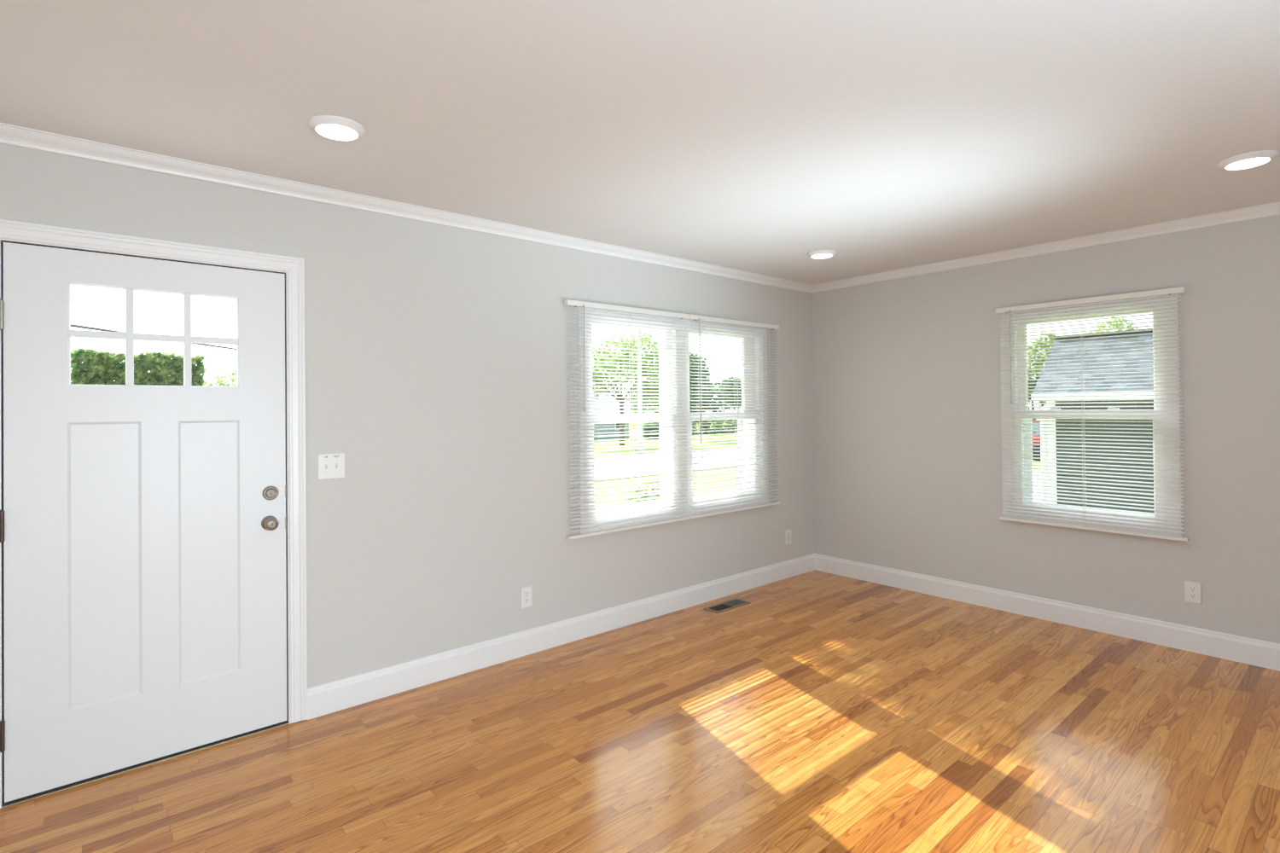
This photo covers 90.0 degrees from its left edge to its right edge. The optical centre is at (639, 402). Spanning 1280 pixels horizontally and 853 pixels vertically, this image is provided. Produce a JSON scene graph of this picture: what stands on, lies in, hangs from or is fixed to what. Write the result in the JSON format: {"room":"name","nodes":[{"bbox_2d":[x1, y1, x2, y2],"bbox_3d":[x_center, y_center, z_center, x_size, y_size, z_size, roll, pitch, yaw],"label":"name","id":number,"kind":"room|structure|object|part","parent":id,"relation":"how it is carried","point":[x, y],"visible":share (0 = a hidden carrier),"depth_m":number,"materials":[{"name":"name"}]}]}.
{"room":"empty living room","nodes":[
{"label":"empty living room","id":0,"kind":"room"},
{"bbox_2d":[0,143,814,688],"bbox_3d":[-1.094,0.230,3.466,7.020,2.465,0.160,0,-1,-40],"label":"wall","id":1,"kind":"structure","parent":0,"point":[437,356],"depth_m":3.41,"materials":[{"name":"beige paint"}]},
{"bbox_2d":[0,240,287,804],"bbox_3d":[-1.956,0.433,2.611,0.931,2.049,0.112,0,-1,-40],"label":"door","id":2,"kind":"structure","parent":1,"relation":"in","point":[143,528],"depth_m":2.57,"materials":[{"name":"white paint"}]},
{"bbox_3d":[-2.106,0.625,2.525,0.223,1.096,0.044,0,-1,-40],"label":"panel","id":3,"kind":"part","parent":2,"relation":"part of","materials":[{"name":"white paint"}]},
{"bbox_3d":[-1.846,0.625,2.747,0.220,1.094,0.044,0,-1,-40],"label":"panel","id":4,"kind":"part","parent":2,"relation":"part of","materials":[{"name":"white paint"}]},
{"bbox_3d":[-1.642,0.541,2.849,0.065,0.065,0.068,0,-1,-40],"label":"knob","id":5,"kind":"part","parent":2,"relation":"part of","materials":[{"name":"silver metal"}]},
{"bbox_2d":[0,218,307,808],"bbox_3d":[-2.006,0.401,2.673,1.073,2.129,0.179,0,-1,-40],"label":"door frame","id":6,"kind":"structure","parent":1,"relation":"attached to","point":[10,229],"depth_m":2.92,"materials":[{"name":"white paint"}]},
{"bbox_2d":[318,453,344,479],"bbox_3d":[-1.460,0.303,3.036,0.118,0.117,0.018,0,-1,-40],"label":"light switch","id":7,"kind":"object","parent":1,"relation":"attached to","point":[330,466],"visible":1,"depth_m":3.04,"materials":[{"name":"white plastic"}]},
{"bbox_2d":[0,122,812,293],"bbox_3d":[-1.036,-0.975,3.394,6.700,0.059,0.056,0,-1,-40],"label":"crown molding","id":8,"kind":"structure","parent":1,"relation":"attached to","point":[10,135],"depth_m":3.01,"materials":[{"name":"white paint"}]},
{"bbox_2d":[520,586,531,608],"bbox_3d":[-0.658,1.130,3.713,0.072,0.117,0.008,0,-1,-40],"label":"wall outlet","id":9,"kind":"object","parent":1,"relation":"attached to","point":[526,593],"visible":1,"depth_m":3.71,"materials":[{"name":"white plastic"}]},
{"bbox_2d":[523,598,529,604],"bbox_3d":[-0.656,1.149,3.711,0.033,0.027,0.002,0,-1,-40],"label":"receptacle","id":10,"kind":"object","parent":9,"relation":"attached to","point":[526,600],"depth_m":3.71,"materials":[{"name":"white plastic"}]},
{"bbox_2d":[523,591,529,597],"bbox_3d":[-0.657,1.111,3.712,0.033,0.027,0.002,0,-1,-40],"label":"receptacle","id":11,"kind":"object","parent":9,"relation":"attached to","point":[526,593],"depth_m":3.71,"materials":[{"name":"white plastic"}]},
{"bbox_2d":[307,553,814,720],"bbox_3d":[-0.007,1.388,4.260,4.022,0.139,0.016,0,-1,-40],"label":"baseboard","id":12,"kind":"structure","parent":1,"relation":"attached to","point":[334,696],"depth_m":3.68,"materials":[{"name":"white paint"}]},
{"bbox_2d":[577,307,768,534],"bbox_3d":[0.268,0.108,4.634,1.844,1.424,0.197,0,-1,-40],"label":"window","id":13,"kind":"structure","parent":1,"relation":"in","point":[689,427],"depth_m":4.57,"materials":[{"name":"white paint"}]},
{"bbox_2d":[564,299,690,540],"bbox_3d":[-0.044,0.102,4.194,1.032,1.448,0.057,0,-1,-40],"label":"window blind","id":14,"kind":"object","parent":13,"relation":"attached to","point":[567,303],"visible":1,"depth_m":4.16,"materials":[{"name":"plastic"}]},
{"bbox_3d":[-0.336,0.113,3.956,0.012,1.401,0.032,0,-1,-40],"label":"ladder cord","id":15,"kind":"part","parent":14,"relation":"part of","materials":[{"name":"white fabric"}]},
{"bbox_3d":[-0.042,0.817,4.195,1.028,0.018,0.027,0,-1,-40],"label":"rail","id":16,"kind":"part","parent":14,"relation":"part of","materials":[{"name":"plastic"}]},
{"bbox_3d":[-0.050,0.112,4.199,0.012,1.401,0.032,0,-1,-40],"label":"ladder cord","id":17,"kind":"part","parent":14,"relation":"part of","materials":[{"name":"white fabric"}]},
{"bbox_3d":[0.242,0.111,4.449,0.012,1.401,0.032,0,-1,-40],"label":"ladder cord","id":18,"kind":"part","parent":14,"relation":"part of","materials":[{"name":"white fabric"}]},
{"bbox_3d":[-0.115,0.418,4.377,0.753,0.636,0.022,0,-1,-40],"label":"screen frame","id":19,"kind":"part","parent":13,"relation":"part of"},
{"bbox_3d":[-0.069,-0.202,4.320,0.753,0.631,0.032,0,-1,-40],"label":"sash","id":20,"kind":"part","parent":13,"relation":"part of","materials":[{"name":"clear glass"}]},
{"bbox_3d":[-0.038,0.406,4.287,0.753,0.656,0.032,0,-1,-40],"label":"sash","id":21,"kind":"part","parent":13,"relation":"part of","materials":[{"name":"white plastic"}]},
{"bbox_3d":[0.536,0.416,4.933,0.740,0.636,0.022,0,-1,-40],"label":"screen frame","id":22,"kind":"part","parent":13,"relation":"part of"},
{"bbox_3d":[0.609,-0.204,4.899,0.809,0.631,0.032,0,-1,-40],"label":"sash","id":23,"kind":"part","parent":13,"relation":"part of","materials":[{"name":"clear glass"}]},
{"bbox_3d":[0.639,0.404,4.865,0.809,0.656,0.032,0,-1,-40],"label":"sash","id":24,"kind":"part","parent":13,"relation":"part of","materials":[{"name":"white plastic"}]},
{"bbox_2d":[686,314,779,518],"bbox_3d":[0.740,0.100,4.863,1.021,1.448,0.057,0,-1,-40],"label":"window blind","id":25,"kind":"object","parent":13,"relation":"attached to","point":[695,317],"visible":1,"depth_m":4.83,"materials":[{"name":"plastic"}]},
{"bbox_3d":[0.440,0.111,4.618,0.012,1.401,0.032,0,-1,-40],"label":"ladder cord","id":26,"kind":"part","parent":25,"relation":"part of","materials":[{"name":"white fabric"}]},
{"bbox_3d":[0.742,0.814,4.864,1.017,0.018,0.027,0,-1,-40],"label":"rail","id":27,"kind":"part","parent":25,"relation":"part of","materials":[{"name":"plastic"}]},
{"bbox_3d":[0.738,0.110,4.873,0.012,1.401,0.032,0,-1,-40],"label":"ladder cord","id":28,"kind":"part","parent":25,"relation":"part of","materials":[{"name":"white fabric"}]},
{"bbox_3d":[1.033,0.109,5.125,0.012,1.401,0.032,0,-1,-40],"label":"ladder cord","id":29,"kind":"part","parent":25,"relation":"part of","materials":[{"name":"white fabric"}]},
{"bbox_2d":[785,529,791,544],"bbox_3d":[1.235,1.121,5.331,0.076,0.118,0.008,0,-1,-40],"label":"wall plate","id":30,"kind":"object","parent":1,"relation":"attached to","point":[788,533],"visible":1,"depth_m":5.32,"materials":[{"name":"white plastic"}]},
{"bbox_2d":[0,0,1279,285],"bbox_3d":[0.853,-1.141,1.181,7.300,0.200,6.520,0,-1,-40],"label":"ceiling","id":31,"kind":"structure","parent":0,"point":[758,136],"depth_m":2.21,"materials":[{"name":"paint"}]},
{"bbox_2d":[308,115,366,140],"bbox_3d":[-1.110,-1.000,2.349,0.192,0.024,0.192,0,-1,-40],"label":"recessed light","id":32,"kind":"object","parent":31,"relation":"in","point":[333,127],"visible":1,"depth_m":2.31,"materials":[{"name":"white paint"}]},
{"bbox_2d":[315,124,357,140],"bbox_3d":[-1.110,-0.990,2.349,0.139,0.003,0.139,0,-1,-40],"label":"diffuser","id":33,"kind":"object","parent":32,"relation":"attached to","point":[339,132],"depth_m":2.34,"materials":[{"name":"white plastic"}]},
{"bbox_2d":[807,250,836,258],"bbox_3d":[1.240,-1.007,4.370,0.192,0.024,0.192,0,-1,-40],"label":"recessed light","id":34,"kind":"object","parent":31,"relation":"in","point":[818,253],"visible":1,"depth_m":4.32,"materials":[{"name":"white paint"}]},
{"bbox_2d":[811,254,832,258],"bbox_3d":[1.241,-0.997,4.369,0.139,0.003,0.139,0,-1,-40],"label":"diffuser","id":35,"kind":"object","parent":34,"relation":"attached to","point":[813,256],"depth_m":4.37,"materials":[{"name":"white plastic"}]},
{"bbox_2d":[1216,150,1279,170],"bbox_3d":[2.606,-1.034,2.748,0.192,0.024,0.192,0,-1,-40],"label":"recessed light","id":36,"kind":"object","parent":31,"relation":"in","point":[1249,160],"visible":1,"depth_m":2.71,"materials":[{"name":"white paint"}]},
{"bbox_2d":[1225,157,1269,169],"bbox_3d":[2.606,-1.024,2.748,0.139,0.003,0.139,0,-1,-40],"label":"diffuser","id":37,"kind":"object","parent":36,"relation":"attached to","point":[1230,163],"depth_m":2.74,"materials":[{"name":"white plastic"}]},
{"bbox_2d":[0,570,1279,852],"bbox_3d":[0.886,1.524,1.152,7.020,0.200,6.220,0,-1,-40],"label":"floor","id":38,"kind":"structure","parent":0,"point":[822,712],"depth_m":2.60,"materials":[{"name":"brown wood"}]},
{"bbox_2d":[1,721,288,808],"bbox_3d":[-2.000,1.462,2.670,0.926,0.006,0.164,0,-1,-40],"label":"threshold","id":39,"kind":"object","parent":38,"relation":"on","point":[84,782],"visible":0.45,"depth_m":2.56,"materials":[{"name":"brown wood"}]},
{"bbox_2d":[704,598,750,613],"bbox_3d":[0.624,1.452,4.573,0.345,0.005,0.134,0,-1,-40],"label":"floor vent","id":40,"kind":"object","parent":38,"relation":"in","point":[734,603],"visible":1,"depth_m":4.57,"materials":[{"name":"brown metal"}]},
{"bbox_2d":[810,215,1279,644],"bbox_3d":[3.533,0.182,3.329,0.160,2.465,6.060,0,-1,-40],"label":"wall","id":41,"kind":"structure","parent":0,"point":[906,384],"depth_m":4.25,"materials":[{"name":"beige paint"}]},
{"bbox_2d":[811,201,1279,293],"bbox_3d":[3.387,-1.019,3.329,0.056,0.059,5.900,0,-1,-40],"label":"crown molding","id":42,"kind":"structure","parent":41,"relation":"attached to","point":[1271,209],"depth_m":4.07,"materials":[{"name":"white paint"}]},
{"bbox_2d":[814,553,1279,671],"bbox_3d":[3.426,1.347,3.324,0.016,0.139,5.900,0,-1,-40],"label":"baseboard","id":43,"kind":"structure","parent":41,"relation":"attached to","point":[1245,650],"depth_m":4.08,"materials":[{"name":"white paint"}]},
{"bbox_2d":[1000,293,1181,537],"bbox_3d":[2.869,0.078,4.109,0.197,1.424,0.949,0,-1,-40],"label":"window","id":44,"kind":"structure","parent":41,"relation":"in","point":[1129,529],"depth_m":4.00,"materials":[{"name":"white paint"}]},
{"bbox_3d":[2.916,0.386,4.143,0.022,0.636,0.777,0,-1,-40],"label":"screen frame","id":45,"kind":"part","parent":44,"relation":"part of","materials":[{"name":"white metal"}]},
{"bbox_3d":[2.848,-0.233,4.096,0.032,0.631,0.777,0,-1,-40],"label":"sash","id":46,"kind":"part","parent":44,"relation":"part of","materials":[{"name":"clear glass"}]},
{"bbox_3d":[2.825,0.376,4.066,0.032,0.656,0.777,0,-1,-40],"label":"sash","id":47,"kind":"part","parent":44,"relation":"part of","materials":[{"name":"white plastic"}]},
{"bbox_2d":[995,286,1188,541],"bbox_3d":[2.777,0.072,4.013,0.057,1.448,0.995,0,-1,-40],"label":"window blind","id":48,"kind":"object","parent":44,"relation":"attached to","point":[1171,291],"visible":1,"depth_m":3.97,"materials":[{"name":"plastic"}]},
{"bbox_3d":[2.507,0.088,4.342,0.032,1.401,0.012,0,-1,-40],"label":"ladder cord","id":49,"kind":"part","parent":48,"relation":"part of","materials":[{"name":"white fabric"}]},
{"bbox_3d":[2.780,0.083,4.023,0.032,1.401,0.012,0,-1,-40],"label":"ladder cord","id":50,"kind":"part","parent":48,"relation":"part of","materials":[{"name":"white fabric"}]},
{"bbox_3d":[2.791,0.787,4.013,0.027,0.018,0.991,0,-1,-40],"label":"rail","id":51,"kind":"part","parent":48,"relation":"part of","materials":[{"name":"plastic"}]},
{"bbox_3d":[3.040,0.078,3.719,0.032,1.401,0.012,0,-1,-40],"label":"ladder cord","id":52,"kind":"part","parent":48,"relation":"part of","materials":[{"name":"white fabric"}]},
{"bbox_2d":[1184,581,1201,604],"bbox_3d":[3.151,1.083,3.651,0.008,0.117,0.072,0,-1,-40],"label":"wall outlet","id":53,"kind":"object","parent":41,"relation":"attached to","point":[1192,590],"visible":1,"depth_m":3.65,"materials":[{"name":"white plastic"}]},
{"bbox_2d":[1188,593,1196,599],"bbox_3d":[3.149,1.103,3.649,0.002,0.027,0.033,0,-1,-40],"label":"receptacle","id":54,"kind":"object","parent":53,"relation":"attached to","point":[1191,596],"depth_m":3.65,"materials":[{"name":"white plastic"}]},
{"bbox_2d":[1188,586,1196,592],"bbox_3d":[3.149,1.064,3.649,0.002,0.027,0.033,0,-1,-40],"label":"receptacle","id":55,"kind":"object","parent":53,"relation":"attached to","point":[1191,589],"depth_m":3.65,"materials":[{"name":"white plastic"}]},
{"label":"outside","id":56,"kind":"structure","parent":0,"visible":0},
{"bbox_2d":[593,418,1041,510],"bbox_3d":[4.858,2.608,47.859,180.000,0.300,180.000,0,-1,-40],"label":"ground","id":57,"kind":"structure","parent":56,"point":[631,430],"depth_m":21.86,"materials":[{"name":"green plant"}]},
{"bbox_2d":[70,348,206,385],"bbox_3d":[-6.428,0.798,8.234,1.384,2.912,0.735,0,-1,-40],"label":"hedge","id":58,"kind":"object","parent":57,"relation":"on","point":[101,368],"visible":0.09,"depth_m":8.00,"materials":[{"name":"green plant"}]},
{"bbox_2d":[203,369,236,386],"bbox_3d":[-6.687,0.866,10.407,1.732,2.827,1.376,0,-1,-40],"label":"shrub","id":59,"kind":"object","parent":57,"relation":"on","point":[232,379],"visible":0.03,"depth_m":10.35,"materials":[{"name":"green plant"}]},
{"bbox_2d":[592,388,637,439],"bbox_3d":[-8.327,0.749,42.811,15.200,3.600,7.400,0,-1,-40],"label":"house","id":60,"kind":"structure","parent":57,"relation":"on","point":[594,395],"depth_m":44.16,"materials":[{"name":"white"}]},
{"bbox_2d":[592,331,659,445],"bbox_3d":[-0.854,-0.865,36.380,5.832,6.583,6.377,-1,-1,35],"label":"tree","id":61,"kind":"object","parent":57,"relation":"on","point":[643,334],"visible":0.56,"depth_m":35.61,"materials":[{"name":"green plant"}]},
{"bbox_2d":[637,330,643,453],"bbox_3d":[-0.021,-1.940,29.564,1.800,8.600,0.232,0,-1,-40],"label":"utility pole","id":62,"kind":"object","parent":57,"relation":"on","point":[638,331],"visible":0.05,"depth_m":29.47,"materials":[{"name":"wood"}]},
{"bbox_2d":[70,324,236,349],"bbox_3d":[-14.804,-1.855,35.615,0.056,1.533,57.378,0,0,-10],"label":"utility wire","id":63,"kind":"object","parent":62,"relation":"attached to","point":[72,325],"visible":0.2,"depth_m":13.29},
{"bbox_2d":[625,379,659,413],"bbox_3d":[1.493,-0.194,54.220,5.405,5.484,4.655,0,-1,-40],"label":"tree","id":64,"kind":"object","parent":57,"relation":"on","point":[656,380],"visible":0.02,"depth_m":53.14,"materials":[{"name":"green plant"}]},
{"bbox_2d":[642,422,659,439],"bbox_3d":[1.468,1.844,43.325,1.540,1.601,3.724,-1,-1,39],"label":"shrub","id":65,"kind":"object","parent":57,"relation":"on","point":[643,429],"visible":0.31,"depth_m":42.22,"materials":[{"name":"green plant"}]},
{"bbox_2d":[689,351,713,402],"bbox_3d":[3.162,-0.626,43.602,3.873,6.143,4.884,-1,0,-5],"label":"tree","id":66,"kind":"object","parent":57,"relation":"on","point":[695,355],"visible":0.26,"depth_m":42.49,"materials":[{"name":"green plant"}]},
{"bbox_2d":[689,384,727,430],"bbox_3d":[5.711,-0.105,59.371,4.813,5.305,5.549,0,-1,-40],"label":"tree","id":67,"kind":"object","parent":57,"relation":"on","point":[713,390],"visible":0.25,"depth_m":58.16,"materials":[{"name":"green plant"}]},
{"bbox_2d":[692,419,742,435],"bbox_3d":[6.793,1.917,51.288,2.022,1.999,8.554,-1,-1,42],"label":"shrub","id":68,"kind":"object","parent":57,"relation":"on","point":[727,426],"visible":0.32,"depth_m":49.86,"materials":[{"name":"green plant"}]},
{"bbox_2d":[711,374,741,412],"bbox_3d":[9.409,-0.124,66.164,5.872,5.377,5.519,0,-1,-40],"label":"tree","id":69,"kind":"object","parent":57,"relation":"on","point":[730,378],"visible":0.39,"depth_m":64.20,"materials":[{"name":"green plant"}]},
{"bbox_2d":[1027,367,1046,420],"bbox_3d":[17.728,0.274,28.958,1.307,3.824,2.257,0,-1,-27],"label":"tree","id":70,"kind":"object","parent":57,"relation":"on","point":[1029,378],"visible":0.16,"depth_m":28.62,"materials":[{"name":"green plant"}]},
{"bbox_2d":[1032,421,1047,460],"bbox_3d":[14.840,1.457,25.233,1.820,1.440,4.281,0,-1,-28],"label":"car","id":71,"kind":"object","parent":57,"relation":"on","point":[1034,422],"visible":0.04,"depth_m":23.76,"materials":[{"name":"red paint"}]},
{"bbox_2d":[1027,331,1056,402],"bbox_3d":[13.960,-0.142,22.212,0.993,4.613,1.480,0,-1,-40],"label":"tree","id":72,"kind":"object","parent":57,"relation":"on","point":[1042,333],"visible":0.34,"depth_m":22.11,"materials":[{"name":"green plant"}]},
{"bbox_2d":[1031,328,1154,512],"bbox_3d":[8.917,0.488,8.021,2.240,3.222,6.490,0,-1,-40],"label":"neighboring house","id":73,"kind":"structure","parent":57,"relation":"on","point":[1150,331],"depth_m":9.47,"materials":[{"name":"grey"}]},
{"bbox_3d":[6.404,1.059,9.922,0.155,2.160,0.120,0,-1,-40],"label":"corner trim","id":74,"kind":"part","parent":73,"relation":"part of","materials":[{"name":"white wood"}]},
{"bbox_2d":[1088,316,1139,333],"bbox_3d":[16.615,-0.433,22.216,1.885,5.146,3.370,0,-1,-40],"label":"tree","id":75,"kind":"object","parent":57,"relation":"on","point":[1122,318],"visible":0.04,"depth_m":22.11,"materials":[{"name":"green plant"}]},
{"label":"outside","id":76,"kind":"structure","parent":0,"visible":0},
{"bbox_2d":[1033,471,1047,502],"bbox_3d":[9.283,2.149,16.268,9.300,0.025,3.000,0,-1,-40],"label":"driveway","id":77,"kind":"structure","parent":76,"point":[1036,474],"depth_m":16.07,"materials":[{"name":"concrete"}]},
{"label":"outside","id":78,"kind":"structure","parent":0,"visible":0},
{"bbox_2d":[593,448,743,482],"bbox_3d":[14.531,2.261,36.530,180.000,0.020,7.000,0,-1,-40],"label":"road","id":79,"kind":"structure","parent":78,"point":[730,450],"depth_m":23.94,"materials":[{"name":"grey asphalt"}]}
]}

